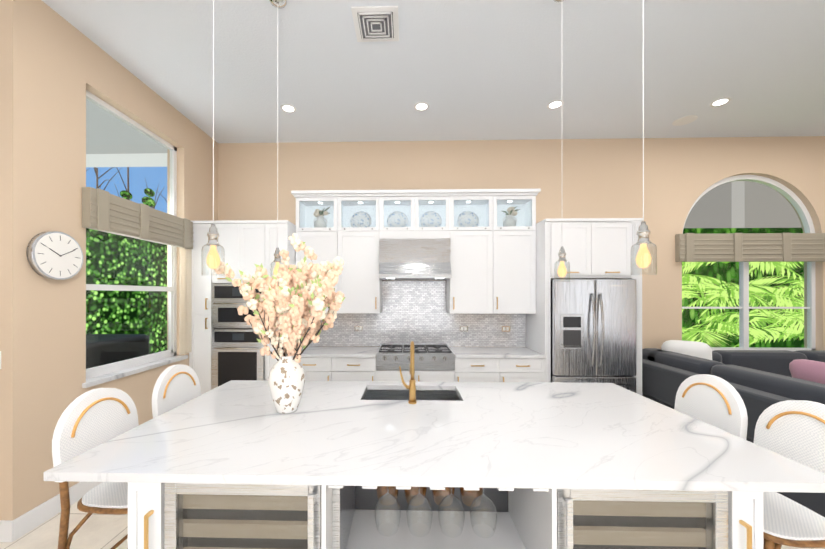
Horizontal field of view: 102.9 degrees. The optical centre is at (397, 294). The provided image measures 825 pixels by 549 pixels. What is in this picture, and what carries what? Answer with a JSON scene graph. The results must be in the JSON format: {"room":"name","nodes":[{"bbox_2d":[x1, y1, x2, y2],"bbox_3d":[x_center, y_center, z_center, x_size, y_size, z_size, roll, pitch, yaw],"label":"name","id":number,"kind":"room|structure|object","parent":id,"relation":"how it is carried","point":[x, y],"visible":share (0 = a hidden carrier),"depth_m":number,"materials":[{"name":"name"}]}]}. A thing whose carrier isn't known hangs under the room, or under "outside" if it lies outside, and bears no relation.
{"room":"kitchen","nodes":[
{"label":"kitchen","id":0,"kind":"room"},
{"bbox_2d":[0,0,217,519],"bbox_3d":[-2.577,-0.230,3.421,0.200,3.680,2.550,0,0,1],"label":"wall","id":1,"kind":"structure","parent":0,"point":[54,66],"depth_m":2.35,"materials":[{"name":"beige paint"}]},
{"bbox_2d":[26,231,82,279],"bbox_3d":[-2.476,-0.282,2.393,0.052,0.350,0.350,0,0,1],"label":"wall clock","id":2,"kind":"object","parent":1,"relation":"attached to","point":[53,255],"visible":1,"depth_m":2.36,"materials":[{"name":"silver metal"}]},
{"bbox_2d":[13,482,101,540],"bbox_3d":[-2.480,1.542,3.009,0.014,0.135,1.735,0,0,1],"label":"baseboard","id":3,"kind":"structure","parent":1,"relation":"attached to","point":[28,521],"depth_m":2.33,"materials":[{"name":"white"}]},
{"bbox_2d":[82,90,187,387],"bbox_3d":[-2.542,-0.478,3.220,0.180,2.445,1.230,0,0,1],"label":"window","id":4,"kind":"structure","parent":1,"relation":"in","point":[100,374],"depth_m":3.31,"materials":[{"name":"white"}]},
{"bbox_2d":[82,187,193,248],"bbox_3d":[-2.433,-0.689,3.220,0.090,0.332,1.255,0,0,1],"label":"valance","id":5,"kind":"object","parent":1,"relation":"attached to","point":[105,211],"visible":1,"depth_m":2.98,"materials":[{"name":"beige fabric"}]},
{"bbox_2d":[387,211,407,226],"bbox_3d":[0.006,-0.953,4.312,0.280,0.286,0.141,0,0,1],"label":"plate","id":6,"kind":"object","parent":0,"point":[394,221],"depth_m":4.30,"materials":[{"name":"white ceramic"}]},
{"bbox_2d":[0,501,824,548],"bbox_3d":[0.436,1.657,1.156,13.400,0.100,6.920,0,0,1],"label":"floor","id":7,"kind":"structure","parent":0,"point":[101,531],"depth_m":2.20,"materials":[{"name":"stone"}]},
{"bbox_2d":[52,388,138,548],"bbox_3d":[-1.336,1.048,1.682,0.470,1.122,0.440,0,0,1],"label":"chair","id":8,"kind":"object","parent":7,"relation":"on","point":[90,419],"visible":0.44,"depth_m":1.57,"materials":[{"name":"white fabric"}]},
{"bbox_2d":[152,364,200,417],"bbox_3d":[-1.321,1.049,2.262,0.470,1.122,0.440,0,0,1],"label":"chair","id":9,"kind":"object","parent":7,"relation":"on","point":[177,385],"visible":0.33,"depth_m":2.21,"materials":[{"name":"white fabric"}]},
{"bbox_2d":[189,220,295,394],"bbox_3d":[-1.867,0.369,4.155,1.178,2.483,0.640,0,0,1],"label":"tall cabinet","id":10,"kind":"object","parent":7,"relation":"on","point":[246,245],"visible":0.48,"depth_m":3.88,"materials":[{"name":"white wood"}]},
{"bbox_2d":[212,284,264,388],"bbox_3d":[-1.868,0.518,4.127,0.632,1.295,0.651,0,0,1],"label":"double oven","id":11,"kind":"object","parent":10,"relation":"in","point":[237,346],"visible":0.54,"depth_m":3.85,"materials":[{"name":"silver metal"}]},
{"bbox_2d":[300,358,335,380],"bbox_3d":[-0.987,1.173,4.141,0.574,0.875,0.594,0,0,1],"label":"base cabinet","id":12,"kind":"object","parent":7,"relation":"on","point":[316,369],"depth_m":3.84,"materials":[{"name":"white wood"}]},
{"bbox_2d":[336,358,383,380],"bbox_3d":[-0.499,1.173,4.128,0.634,0.875,0.594,0,0,1],"label":"base cabinet","id":13,"kind":"object","parent":7,"relation":"on","point":[347,369],"depth_m":3.83,"materials":[{"name":"white wood"}]},
{"bbox_2d":[301,346,378,357],"bbox_3d":[-0.757,0.718,4.126,1.034,0.035,0.614,0,0,1],"label":"countertop","id":14,"kind":"structure","parent":13,"relation":"on","point":[311,351],"depth_m":3.96,"materials":[{"name":"white stone"}]},
{"bbox_2d":[384,370,447,381],"bbox_3d":[0.218,1.248,4.110,1.032,0.725,0.594,0,0,1],"label":"base cabinet","id":15,"kind":"object","parent":7,"relation":"on","point":[389,375],"depth_m":3.82,"materials":[{"name":"white wood"}]},
{"bbox_2d":[376,343,454,369],"bbox_3d":[0.217,0.769,4.074,0.910,0.228,0.659,0,0,1],"label":"range","id":16,"kind":"object","parent":15,"relation":"on","point":[427,356],"visible":0.83,"depth_m":3.81,"materials":[{"name":"silver metal"}]},
{"bbox_2d":[108,388,787,548],"bbox_3d":[0.175,1.170,1.921,2.520,0.875,1.345,0,0,1],"label":"kitchen island","id":17,"kind":"object","parent":7,"relation":"on","point":[526,517],"depth_m":1.52,"materials":[{"name":"white wood"},{"name":"white painted wood"}]},
{"bbox_2d":[164,483,320,548],"bbox_3d":[-0.614,1.181,1.571,0.633,0.852,0.605,0,0,1],"label":"wine cooler","id":18,"kind":"object","parent":17,"relation":"in","point":[230,516],"visible":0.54,"depth_m":1.33,"materials":[{"name":"grey metal"}]},
{"bbox_2d":[44,396,824,492],"bbox_3d":[0.149,0.715,1.707,3.050,0.035,0.916,0,0,1],"label":"island countertop","id":19,"kind":"structure","parent":17,"relation":"on","point":[618,443],"depth_m":1.50,"materials":[{"name":"white stone"}]},
{"bbox_2d":[214,233,344,413],"bbox_3d":[-0.652,0.168,1.973,0.702,1.059,0.407,0,0,1],"label":"vase","id":20,"kind":"object","parent":19,"relation":"on","point":[291,303],"visible":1,"depth_m":1.91,"materials":[{"name":"beige ceramic"}]},
{"bbox_2d":[399,341,416,403],"bbox_3d":[0.071,0.504,2.180,0.113,0.386,0.189,0,0,1],"label":"brass faucet","id":21,"kind":"object","parent":19,"relation":"on","point":[411,386],"visible":1,"depth_m":2.10,"materials":[{"name":"gold metal"}]},
{"bbox_2d":[328,485,548,537],"bbox_3d":[0.168,0.870,1.566,0.884,0.274,0.515,0,0,1],"label":"stemware rack","id":22,"kind":"object","parent":17,"relation":"hanging from","point":[471,497],"visible":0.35,"depth_m":1.45,"materials":[{"name":"white"}]},
{"bbox_2d":[557,489,727,548],"bbox_3d":[0.957,1.181,1.531,0.650,0.852,0.605,0,0,1],"label":"wine cooler","id":23,"kind":"object","parent":17,"relation":"in","point":[623,519],"visible":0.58,"depth_m":1.29,"materials":[{"name":"grey"}]},
{"bbox_2d":[448,354,507,381],"bbox_3d":[0.934,1.173,4.092,0.634,0.875,0.594,0,0,1],"label":"base cabinet","id":24,"kind":"object","parent":7,"relation":"on","point":[472,364],"depth_m":3.80,"materials":[{"name":"white wood"}]},
{"bbox_2d":[449,347,545,357],"bbox_3d":[1.192,0.718,4.076,1.034,0.035,0.614,0,0,1],"label":"countertop","id":25,"kind":"structure","parent":24,"relation":"on","point":[461,352],"depth_m":3.96,"materials":[{"name":"white stone"}]},
{"bbox_2d":[508,358,545,381],"bbox_3d":[1.422,1.173,4.079,0.574,0.875,0.594,0,0,1],"label":"base cabinet","id":26,"kind":"object","parent":7,"relation":"on","point":[519,369],"depth_m":3.78,"materials":[{"name":"white wood"}]},
{"bbox_2d":[526,218,642,394],"bbox_3d":[2.261,0.369,4.050,1.100,2.483,0.640,0,0,1],"label":"tall cabinet","id":27,"kind":"object","parent":7,"relation":"on","point":[597,248],"visible":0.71,"depth_m":3.77,"materials":[{"name":"white wood"}]},
{"bbox_2d":[551,279,635,392],"bbox_3d":[2.233,0.718,3.980,0.908,1.785,0.745,0,0,1],"label":"fridge","id":28,"kind":"object","parent":7,"relation":"on","point":[593,330],"visible":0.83,"depth_m":3.68,"materials":[{"name":"silver metal"}]},
{"bbox_2d":[674,374,747,439],"bbox_3d":[1.683,1.049,1.985,0.470,1.122,0.440,0,0,1],"label":"chair","id":29,"kind":"object","parent":7,"relation":"on","point":[715,401],"visible":0.27,"depth_m":1.93,"materials":[{"name":"white fabric"}]},
{"bbox_2d":[642,340,824,516],"bbox_3d":[4.843,1.063,2.745,3.970,1.092,3.020,0,0,1],"label":"sectional sofa","id":30,"kind":"object","parent":7,"relation":"on","point":[760,381],"visible":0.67,"depth_m":3.34,"materials":[{"name":"grey fabric"}]},
{"bbox_2d":[754,400,824,548],"bbox_3d":[1.670,1.048,1.485,0.470,1.122,0.440,0,0,1],"label":"chair","id":31,"kind":"object","parent":7,"relation":"on","point":[794,430],"visible":0.62,"depth_m":1.47,"materials":[{"name":"white fabric"}]},
{"bbox_2d":[42,0,824,142],"bbox_3d":[0.436,-2.123,1.161,13.400,0.100,6.920,0,0,1],"label":"ceiling","id":32,"kind":"structure","parent":0,"point":[487,69],"depth_m":2.98,"materials":[{"name":"white paint"}]},
{"bbox_2d":[202,0,224,275],"bbox_3d":[-0.858,-1.080,1.532,0.124,1.984,0.124,0,0,1],"label":"pendant light","id":33,"kind":"object","parent":32,"relation":"hanging from","point":[212,261],"visible":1,"depth_m":1.52,"materials":[{"name":"clear glass"}]},
{"bbox_2d":[269,0,286,276],"bbox_3d":[-0.838,-1.079,2.302,0.124,1.984,0.124,0,0,1],"label":"pendant light","id":34,"kind":"object","parent":32,"relation":"hanging from","point":[277,4],"visible":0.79,"depth_m":2.30,"materials":[{"name":"silver metal"}]},
{"bbox_2d":[280,104,295,112],"bbox_3d":[-1.211,-2.067,3.653,0.172,0.006,0.172,0,0,1],"label":"recessed light","id":35,"kind":"object","parent":32,"relation":"in","point":[288,108],"visible":1,"depth_m":3.65,"materials":[{"name":"white"}]},
{"bbox_2d":[351,6,398,41],"bbox_3d":[-0.159,-2.058,2.516,0.340,0.026,0.320,0,0,1],"label":"ceiling vent","id":36,"kind":"object","parent":32,"relation":"in","point":[376,23],"visible":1,"depth_m":2.49,"materials":[{"name":"white metal"}]},
{"bbox_2d":[414,102,428,110],"bbox_3d":[0.269,-2.067,3.616,0.172,0.006,0.172,0,0,1],"label":"recessed light","id":37,"kind":"object","parent":32,"relation":"in","point":[421,106],"visible":1,"depth_m":3.61,"materials":[{"name":"white"}]},
{"bbox_2d":[547,100,563,108],"bbox_3d":[1.723,-2.067,3.578,0.172,0.006,0.172,0,0,1],"label":"recessed light","id":38,"kind":"object","parent":32,"relation":"in","point":[555,104],"visible":1,"depth_m":3.57,"materials":[{"name":"white"}]},
{"bbox_2d":[554,0,569,281],"bbox_3d":[1.130,-1.079,2.252,0.124,1.984,0.124,0,0,1],"label":"pendant light","id":39,"kind":"object","parent":32,"relation":"hanging from","point":[561,271],"visible":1,"depth_m":2.24,"materials":[{"name":"glass"}]},
{"bbox_2d":[631,0,656,275],"bbox_3d":[1.111,-1.080,1.482,0.124,1.984,0.124,0,0,1],"label":"pendant light","id":40,"kind":"object","parent":32,"relation":"hanging from","point":[643,258],"visible":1,"depth_m":1.47,"materials":[{"name":"clear glass"}]},
{"bbox_2d":[672,115,697,125],"bbox_3d":[3.417,-2.066,3.900,0.230,0.008,0.230,0,0,1],"label":"ceiling speaker","id":41,"kind":"object","parent":32,"relation":"attached to","point":[688,119],"visible":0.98,"depth_m":3.89,"materials":[{"name":"white plastic"}]},
{"bbox_2d":[709,97,731,106],"bbox_3d":[3.478,-2.067,3.534,0.172,0.006,0.172,0,0,1],"label":"recessed light","id":42,"kind":"object","parent":32,"relation":"in","point":[720,102],"visible":1,"depth_m":3.53,"materials":[{"name":"white"}]},
{"bbox_2d":[218,136,824,349],"bbox_3d":[2.286,-0.229,4.472,9.870,3.680,0.200,0,0,1],"label":"wall","id":43,"kind":"structure","parent":0,"point":[586,178],"depth_m":4.37,"materials":[{"name":"beige paint"}]},
{"bbox_2d":[296,224,342,312],"bbox_3d":[-0.975,-0.300,4.279,0.591,1.075,0.348,0,0,1],"label":"upper cabinet","id":44,"kind":"object","parent":43,"relation":"attached to","point":[326,242],"depth_m":4.11,"materials":[{"name":"white wood"}]},
{"bbox_2d":[313,207,329,227],"bbox_3d":[-0.989,-0.980,4.297,0.227,0.341,0.164,0,0,1],"label":"urn","id":45,"kind":"object","parent":44,"relation":"in","point":[321,217],"depth_m":4.26,"materials":[{"name":"white ceramic"}]},
{"bbox_2d":[343,224,382,312],"bbox_3d":[-0.509,-0.300,4.267,0.593,1.075,0.348,0,0,1],"label":"upper cabinet","id":46,"kind":"object","parent":43,"relation":"attached to","point":[362,284],"depth_m":4.10,"materials":[{"name":"white wood"}]},
{"bbox_2d":[350,211,370,226],"bbox_3d":[-0.476,-0.953,4.324,0.280,0.286,0.141,0,0,1],"label":"plate","id":47,"kind":"object","parent":46,"relation":"in","point":[358,218],"depth_m":4.32,"materials":[{"name":"white ceramic"}]},
{"bbox_2d":[379,238,451,279],"bbox_3d":[0.220,-0.435,4.164,0.864,0.492,0.518,0,0,1],"label":"range hood","id":48,"kind":"object","parent":43,"relation":"attached to","point":[414,259],"visible":1,"depth_m":4.00,"materials":[{"name":"silver metal"}]},
{"bbox_2d":[309,280,525,346],"bbox_3d":[0.224,0.255,4.413,2.982,0.888,0.020,0,0,1],"label":"backsplash","id":49,"kind":"structure","parent":43,"relation":"attached to","point":[414,311],"depth_m":4.41,"materials":[{"name":"grey tile"}]},
{"bbox_2d":[447,224,498,313],"bbox_3d":[0.953,-0.300,4.230,0.593,1.075,0.348,0,0,1],"label":"upper cabinet","id":50,"kind":"object","parent":43,"relation":"attached to","point":[493,264],"depth_m":4.06,"materials":[{"name":"white wood"}]},
{"bbox_2d":[420,211,441,226],"bbox_3d":[0.441,-0.953,4.301,0.280,0.286,0.141,0,0,1],"label":"plate","id":51,"kind":"object","parent":50,"relation":"in","point":[433,222],"depth_m":4.29,"materials":[{"name":"white ceramic"}]},
{"bbox_2d":[457,211,478,226],"bbox_3d":[0.923,-0.953,4.288,0.280,0.286,0.141,0,0,1],"label":"plate","id":52,"kind":"object","parent":50,"relation":"in","point":[465,220],"depth_m":4.28,"materials":[{"name":"white ceramic"}]},
{"bbox_2d":[499,224,535,313],"bbox_3d":[1.418,-0.300,4.218,0.589,1.075,0.348,0,0,1],"label":"upper cabinet","id":53,"kind":"object","parent":43,"relation":"attached to","point":[517,244],"depth_m":4.05,"materials":[{"name":"white wood"}]},
{"bbox_2d":[502,206,519,226],"bbox_3d":[1.468,-0.980,4.234,0.217,0.340,0.164,0,0,1],"label":"urn","id":54,"kind":"object","parent":53,"relation":"in","point":[512,211],"depth_m":4.20,"materials":[{"name":"white ceramic"}]},
{"bbox_2d":[682,175,815,350],"bbox_3d":[4.659,-0.399,4.362,1.860,2.400,0.160,0,0,1],"label":"window","id":55,"kind":"structure","parent":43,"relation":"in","point":[793,198],"depth_m":4.39,"materials":[{"name":"white"}]},
{"bbox_2d":[675,233,824,261],"bbox_3d":[4.682,-0.607,4.262,2.030,0.372,0.090,0,0,1],"label":"window shade","id":56,"kind":"object","parent":43,"relation":"attached to","point":[765,247],"visible":1,"depth_m":4.24,"materials":[{"name":"taupe painted wood"}]},
{"bbox_3d":[-4.471,-0.232,2.294,3.530,3.680,0.200,0,0,1],"label":"wall","id":57,"kind":"structure","parent":0,"visible":0},
{"bbox_2d":[0,520,13,541],"bbox_3d":[-4.367,1.541,2.182,3.744,0.135,0.014,0,0,1],"label":"baseboard return","id":58,"kind":"object","parent":57,"relation":"attached to","point":[6,530],"visible":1,"depth_m":2.13,"materials":[{"name":"white wood"}]},
{"label":"outside","id":59,"kind":"structure","parent":0,"visible":0},
{"bbox_2d":[86,100,166,166],"bbox_3d":[-4.846,-1.930,3.511,4.320,0.320,2.150,0,0,1],"label":"porch roof","id":60,"kind":"structure","parent":59,"point":[94,156],"depth_m":4.17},
{"bbox_2d":[86,167,166,212],"bbox_3d":[-9.040,-2.887,6.145,0.200,9.000,16.000,0,0,1],"label":"sky","id":61,"kind":"structure","parent":59,"point":[91,180],"depth_m":11.06,"materials":[{"name":"blue"}]},
{"bbox_2d":[684,181,801,227],"bbox_3d":[8.615,-2.385,8.044,8.000,8.000,0.700,0,0,1],"label":"patio ceiling","id":62,"kind":"structure","parent":59,"point":[729,209],"depth_m":7.88,"materials":[{"name":"grey glass"}]},
{"bbox_3d":[0.019,1.681,4.408,24.000,0.100,15.000,0,0,1],"label":"ground","id":63,"kind":"structure","parent":59,"visible":0},
{"bbox_2d":[86,334,148,368],"bbox_3d":[-3.362,1.040,3.244,0.800,1.140,1.400,0,0,1],"label":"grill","id":64,"kind":"object","parent":63,"relation":"on","point":[105,342],"depth_m":3.49,"materials":[{"name":"black metal"}]},
{"bbox_2d":[86,228,166,353],"bbox_3d":[-5.399,0.138,5.748,0.300,2.950,6.600,0,0,1],"label":"hedge","id":65,"kind":"object","parent":63,"relation":"on","point":[146,274],"depth_m":6.35,"materials":[{"name":"green plant"}]},
{"bbox_2d":[86,167,166,208],"bbox_3d":[-6.586,-1.250,7.967,0.525,5.736,5.028,0,0,1],"label":"branches","id":66,"kind":"object","parent":63,"relation":"on","point":[149,202],"depth_m":8.02,"materials":[{"name":"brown plant"}]},
{"bbox_2d":[682,262,803,346],"bbox_3d":[6.419,0.553,5.854,5.348,2.863,2.537,0,0,1],"label":"fronds","id":67,"kind":"object","parent":63,"relation":"on","point":[791,326],"depth_m":5.72,"materials":[{"name":"green plant"}]},
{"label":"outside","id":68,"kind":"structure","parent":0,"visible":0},
{"bbox_2d":[682,228,803,347],"bbox_3d":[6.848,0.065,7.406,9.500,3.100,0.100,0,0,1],"label":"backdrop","id":69,"kind":"structure","parent":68,"point":[726,279],"depth_m":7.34,"materials":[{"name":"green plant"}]}
]}

